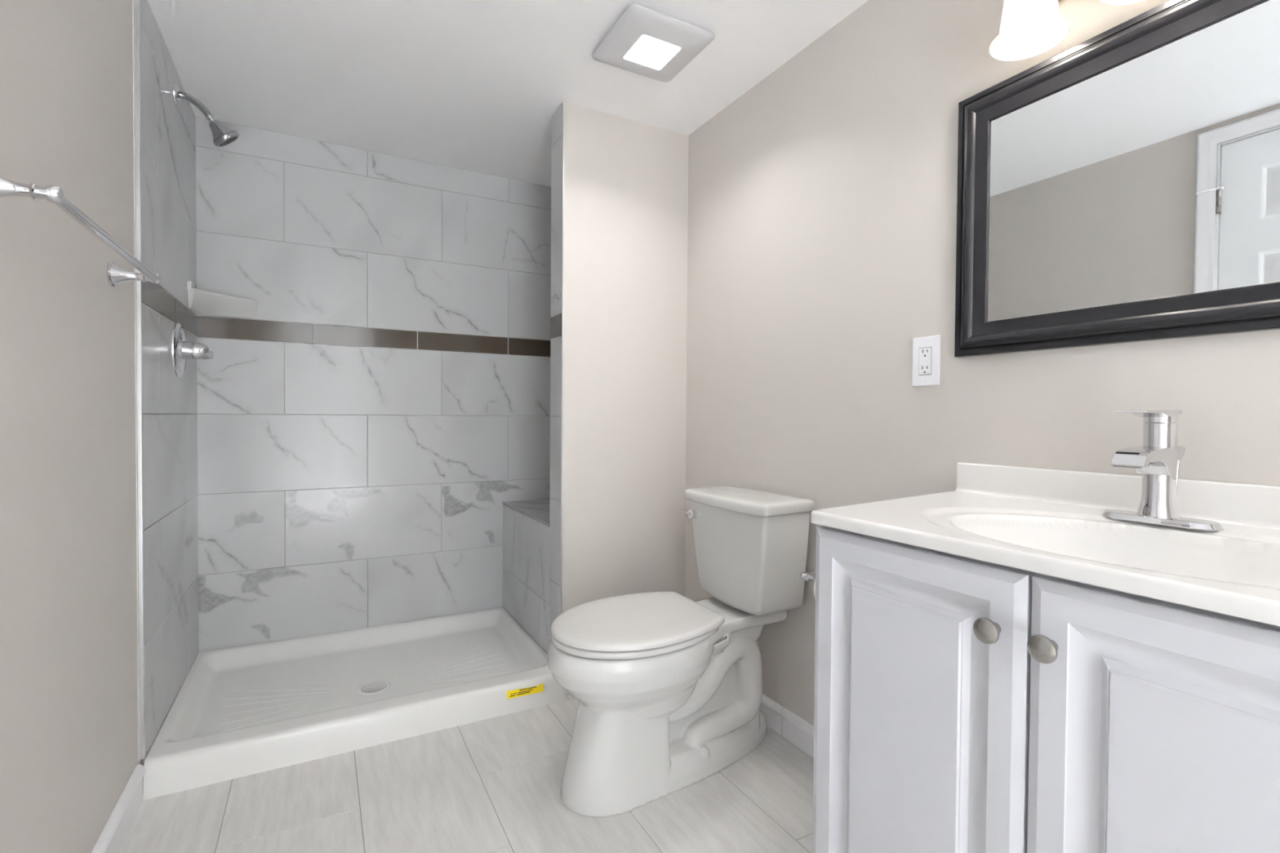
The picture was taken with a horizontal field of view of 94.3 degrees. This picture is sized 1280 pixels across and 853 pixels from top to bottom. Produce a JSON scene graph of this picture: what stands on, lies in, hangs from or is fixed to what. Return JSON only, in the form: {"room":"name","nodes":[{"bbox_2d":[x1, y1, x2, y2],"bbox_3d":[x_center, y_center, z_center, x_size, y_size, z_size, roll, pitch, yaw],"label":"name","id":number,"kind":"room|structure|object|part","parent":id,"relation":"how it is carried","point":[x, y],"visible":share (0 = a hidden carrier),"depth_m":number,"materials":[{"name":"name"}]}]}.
{"room":"bathroom","nodes":[
{"label":"bathroom","id":0,"kind":"room"},
{"bbox_2d":[0,0,198,852],"bbox_3d":[-0.784,-0.069,0.479,0.110,2.132,4.191,0,1,-28],"label":"wall","id":1,"kind":"structure","parent":0,"point":[68,672],"depth_m":1.21,"materials":[{"name":"paint"}]},
{"bbox_2d":[0,177,160,286],"bbox_3d":[-1.022,-0.341,1.107,0.090,0.056,0.661,0,1,-28],"label":"towel bar","id":2,"kind":"object","parent":1,"relation":"attached to","point":[55,194],"visible":1,"depth_m":0.98,"materials":[{"name":"silver metal"}]},
{"bbox_3d":[-0.878,-0.336,0.841,0.090,0.056,0.056,0,1,-28],"label":"post","id":3,"kind":"part","parent":2,"relation":"part of","materials":[{"name":"silver metal"}]},
{"bbox_3d":[-0.993,-0.341,1.124,0.020,0.020,0.602,0,1,-28],"label":"rod","id":4,"kind":"part","parent":2,"relation":"part of","materials":[{"name":"silver metal"}]},
{"bbox_3d":[-1.165,-0.347,1.373,0.090,0.056,0.056,0,1,-28],"label":"post","id":5,"kind":"part","parent":2,"relation":"part of","materials":[{"name":"silver metal"}]},
{"bbox_2d":[91,764,145,852],"bbox_3d":[-0.544,0.955,0.155,0.018,0.100,3.155,0,1,-28],"label":"baseboard","id":6,"kind":"structure","parent":1,"relation":"attached to","point":[113,835],"depth_m":1.39,"materials":[{"name":"paint"}]},
{"bbox_2d":[132,0,145,761],"bbox_3d":[-1.304,-0.141,1.545,0.012,2.032,0.010,0,1,-28],"label":"trim","id":7,"kind":"structure","parent":1,"relation":"attached to","point":[136,2],"depth_m":1.54,"materials":[{"name":"metal"}]},
{"bbox_2d":[172,322,213,377],"bbox_3d":[-1.474,-0.251,1.972,0.097,0.178,0.178,0,1,-28],"label":"shower valve","id":8,"kind":"object","parent":1,"relation":"attached to","point":[182,349],"visible":1,"depth_m":1.94,"materials":[{"name":"silver metal"}]},
{"bbox_3d":[-1.456,-0.251,1.982,0.055,0.057,0.057,0,1,-28],"label":"handle","id":9,"kind":"part","parent":8,"relation":"part of","materials":[{"name":"silver metal"}]},
{"bbox_2d":[173,82,239,146],"bbox_3d":[-1.436,-1.026,1.977,0.172,0.174,0.090,0,1,-28],"label":"sprayer","id":10,"kind":"object","parent":1,"relation":"attached to","point":[223,135],"visible":1,"depth_m":1.97,"materials":[{"name":"silver metal"}]},
{"bbox_3d":[-1.461,-1.054,1.950,0.100,0.072,0.021,0,1,-28],"label":"arm","id":11,"kind":"part","parent":10,"relation":"part of","materials":[{"name":"silver metal"}]},
{"bbox_2d":[195,115,551,653],"bbox_3d":[-0.962,-0.109,2.707,1.717,2.132,0.102,0,1,-28],"label":"wall","id":12,"kind":"structure","parent":0,"point":[364,437],"depth_m":2.53,"materials":[{"name":"grey tile"}]},
{"bbox_2d":[186,280,257,318],"bbox_3d":[-1.550,-0.469,2.216,0.195,0.095,0.189,0,1,-28],"label":"soap shelf","id":13,"kind":"object","parent":12,"relation":"attached to","point":[201,302],"visible":1,"depth_m":2.23,"materials":[{"name":"ceramic"}]},
{"bbox_2d":[119,693,813,852],"bbox_3d":[0.003,1.035,0.928,1.917,0.080,4.191,0,1,-28],"label":"floor","id":14,"kind":"structure","parent":0,"point":[490,785],"depth_m":1.53,"materials":[{"name":"grey tile"}]},
{"bbox_2d":[142,607,565,799],"bbox_3d":[-0.977,0.919,2.191,1.174,0.095,0.828,0,1,-28],"label":"shower pan","id":15,"kind":"object","parent":14,"relation":"on","point":[242,711],"visible":0.99,"depth_m":2.04,"materials":[{"name":"plastic"}]},
{"bbox_2d":[502,498,550,654],"bbox_3d":[-0.268,0.663,2.672,0.532,0.599,0.653,0,1,-28],"label":"shower bench","id":16,"kind":"object","parent":14,"relation":"on","point":[526,523],"visible":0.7,"depth_m":2.51,"materials":[{"name":"grey tile"}]},
{"bbox_3d":[-0.496,0.370,2.542,0.008,0.012,0.652,0,1,-28],"label":"edge trim","id":17,"kind":"part","parent":16,"relation":"part of","materials":[{"name":"tile"}]},
{"bbox_2d":[546,484,814,817],"bbox_3d":[0.080,0.596,1.757,0.769,0.770,0.470,0,1,-28],"label":"toilet","id":18,"kind":"object","parent":14,"relation":"on","point":[668,686],"visible":1,"depth_m":1.65,"materials":[{"name":"ceramic"}]},
{"bbox_3d":[-0.029,0.560,1.651,0.452,0.024,0.382,0,1,-28],"label":"seat","id":19,"kind":"part","parent":18,"relation":"part of","materials":[{"name":"plastic"}]},
{"bbox_3d":[-0.022,0.537,1.655,0.473,0.024,0.390,0,1,-28],"label":"seat lid","id":20,"kind":"part","parent":18,"relation":"part of","materials":[{"name":"plastic"}]},
{"bbox_3d":[0.149,0.285,1.967,0.047,0.011,0.016,1,1,44],"label":"lever arm","id":21,"kind":"part","parent":18,"relation":"part of","materials":[{"name":"silver metal"}]},
{"bbox_3d":[0.173,0.288,1.951,0.022,0.029,0.026,0,1,-28],"label":"trip lever","id":22,"kind":"part","parent":18,"relation":"part of","materials":[{"name":"silver metal"}]},
{"bbox_3d":[0.318,0.228,1.878,0.234,0.036,0.469,0,1,-28],"label":"tank lid","id":23,"kind":"part","parent":18,"relation":"part of","materials":[{"name":"white ceramic"}]},
{"bbox_3d":[0.322,0.395,1.883,0.206,0.298,0.428,0,1,-28],"label":"tank","id":24,"kind":"part","parent":18,"relation":"part of","materials":[{"name":"white ceramic"}]},
{"bbox_2d":[812,525,1279,852],"bbox_3d":[0.699,0.589,0.864,0.552,0.825,0.728,0,1,-28],"label":"vanity cabinet","id":25,"kind":"object","parent":14,"relation":"on","point":[962,704],"visible":0.93,"depth_m":0.75,"materials":[{"name":"paint"}]},
{"bbox_3d":[0.401,0.538,0.911,0.018,0.710,0.360,0,1,-28],"label":"door","id":26,"kind":"part","parent":25,"relation":"part of","materials":[{"name":"paint"}]},
{"bbox_3d":[0.452,0.263,0.768,0.028,0.033,0.033,0,1,-28],"label":"knob","id":27,"kind":"part","parent":25,"relation":"part of","materials":[{"name":"silver metal"}]},
{"bbox_3d":[0.484,0.265,0.709,0.028,0.033,0.033,0,1,-28],"label":"knob","id":28,"kind":"part","parent":25,"relation":"part of","materials":[{"name":"silver metal"}]},
{"bbox_2d":[810,462,1279,626],"bbox_3d":[0.696,0.187,0.883,0.536,0.193,0.811,0,1,-28],"label":"countertop","id":29,"kind":"structure","parent":25,"relation":"on","point":[1048,522],"depth_m":0.94,"materials":[{"name":"stone"}]},
{"bbox_2d":[1101,409,1224,530],"bbox_3d":[0.829,0.064,0.941,0.143,0.181,0.149,1,1,32],"label":"faucet","id":30,"kind":"object","parent":29,"relation":"on","point":[1158,459],"visible":1,"depth_m":0.95,"materials":[{"name":"silver metal"}]},
{"bbox_3d":[0.806,0.054,0.945,0.129,0.046,0.043,0,1,-28],"label":"spout","id":31,"kind":"part","parent":30,"relation":"part of","materials":[{"name":"silver metal"}]},
{"bbox_3d":[0.810,-0.016,0.946,0.125,0.021,0.043,0,1,-28],"label":"lever","id":32,"kind":"part","parent":30,"relation":"part of","materials":[{"name":"silver metal"}]},
{"bbox_3d":[0.839,0.150,0.961,0.058,0.010,0.155,0,1,-28],"label":"deck plate","id":33,"kind":"part","parent":30,"relation":"part of","materials":[{"name":"silver metal"}]},
{"bbox_3d":[0.888,0.089,0.979,0.016,0.114,0.016,0,1,-28],"label":"lift rod","id":34,"kind":"part","parent":30,"relation":"part of","materials":[{"name":"silver metal"}]},
{"bbox_3d":[0.576,0.545,0.589,0.018,0.710,0.363,0,1,-28],"label":"door","id":35,"kind":"part","parent":25,"relation":"part of","materials":[{"name":"paint"}]},
{"bbox_2d":[147,0,868,186],"bbox_3d":[0.019,-1.186,0.890,1.917,0.100,4.191,0,1,-28],"label":"ceiling","id":36,"kind":"structure","parent":0,"point":[477,86],"depth_m":1.91,"materials":[{"name":"white paint"}]},
{"bbox_2d":[591,4,715,81],"bbox_3d":[0.035,-1.132,1.770,0.280,0.039,0.280,0,1,-28],"label":"ceiling exhaust fan","id":37,"kind":"object","parent":36,"relation":"in","point":[644,41],"visible":1,"depth_m":1.73,"materials":[{"name":"white plastic"}]},
{"bbox_3d":[0.035,-1.114,1.771,0.129,0.003,0.129,0,1,-28],"label":"lamp panel","id":38,"kind":"part","parent":37,"relation":"part of","materials":[{"name":"white plastic"}]},
{"bbox_2d":[561,101,688,613],"bbox_3d":[-0.075,-0.096,2.318,0.527,2.132,0.124,0,1,-28],"label":"wall partition","id":39,"kind":"structure","parent":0,"point":[625,219],"depth_m":2.25,"materials":[{"name":"paint"}]},
{"bbox_2d":[549,102,563,644],"bbox_3d":[-0.309,-0.095,2.192,0.004,2.132,0.123,0,1,-28],"label":"tiled wall","id":40,"kind":"structure","parent":39,"relation":"attached to","point":[557,139],"depth_m":2.19,"materials":[{"name":"grey tile"}]},
{"bbox_2d":[560,101,564,613],"bbox_3d":[-0.279,-0.142,2.136,0.004,2.036,0.002,0,1,-28],"label":"trim","id":41,"kind":"structure","parent":39,"relation":"attached to","point":[563,101],"depth_m":2.13,"materials":[{"name":"metal"}]},
{"bbox_2d":[684,0,1279,725],"bbox_3d":[0.810,-0.073,1.341,0.100,2.132,4.191,0,1,-28],"label":"wall","id":42,"kind":"structure","parent":0,"point":[822,226],"depth_m":1.57,"materials":[{"name":"paint"}]},
{"bbox_2d":[760,693,813,758],"bbox_3d":[0.936,0.956,0.989,0.018,0.088,3.214,0,1,-28],"label":"baseboard","id":43,"kind":"structure","parent":42,"relation":"attached to","point":[791,726],"depth_m":1.85,"materials":[{"name":"paint"}]},
{"bbox_2d":[799,572,815,582],"bbox_3d":[0.559,0.430,1.603,0.093,0.048,0.278,0,1,-28],"label":"toilet paper holder","id":44,"kind":"object","parent":42,"relation":"attached to","point":[807,577],"visible":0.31,"depth_m":1.68,"materials":[{"name":"silver metal"}]},
{"bbox_2d":[813,581,815,598],"bbox_3d":[0.536,0.439,1.574,0.106,0.106,0.102,0,1,-28],"label":"toilet roll","id":45,"kind":"object","parent":44,"relation":"on","point":[815,581],"visible":0.06,"depth_m":1.59,"materials":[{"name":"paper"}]},
{"bbox_2d":[911,335,940,386],"bbox_3d":[0.694,-0.158,1.442,0.008,0.119,0.073,0,1,-28],"label":"wall outlet","id":46,"kind":"object","parent":42,"relation":"attached to","point":[926,350],"visible":1,"depth_m":1.44,"materials":[{"name":"white plastic"}]},
{"bbox_2d":[919,346,931,374],"bbox_3d":[0.692,-0.159,1.441,0.004,0.065,0.032,0,1,-28],"label":"receptacle","id":47,"kind":"object","parent":46,"relation":"attached to","point":[925,353],"depth_m":1.44,"materials":[{"name":"white plastic"}]},
{"bbox_2d":[989,0,1145,61],"bbox_3d":[0.851,-0.835,0.986,0.161,0.192,0.535,0,1,-28],"label":"vanity light","id":48,"kind":"object","parent":42,"relation":"attached to","point":[1028,28],"visible":1,"depth_m":1.15,"materials":[{"name":"white glass"}]},
{"bbox_3d":[0.749,-0.803,1.144,0.131,0.122,0.131,0,1,-28],"label":"lamp shade","id":49,"kind":"part","parent":48,"relation":"part of","materials":[{"name":"white glass"}]},
{"bbox_3d":[0.838,-0.800,0.979,0.131,0.122,0.131,0,1,-28],"label":"lamp shade","id":50,"kind":"part","parent":48,"relation":"part of","materials":[{"name":"white glass"}]},
{"bbox_2d":[954,0,1279,357],"bbox_3d":[0.914,-0.440,1.006,0.032,0.577,0.796,0,1,-28],"label":"wall mirror","id":51,"kind":"object","parent":42,"relation":"attached to","point":[1122,185],"visible":1,"depth_m":1.07,"materials":[{"name":"black metal"}]}
]}

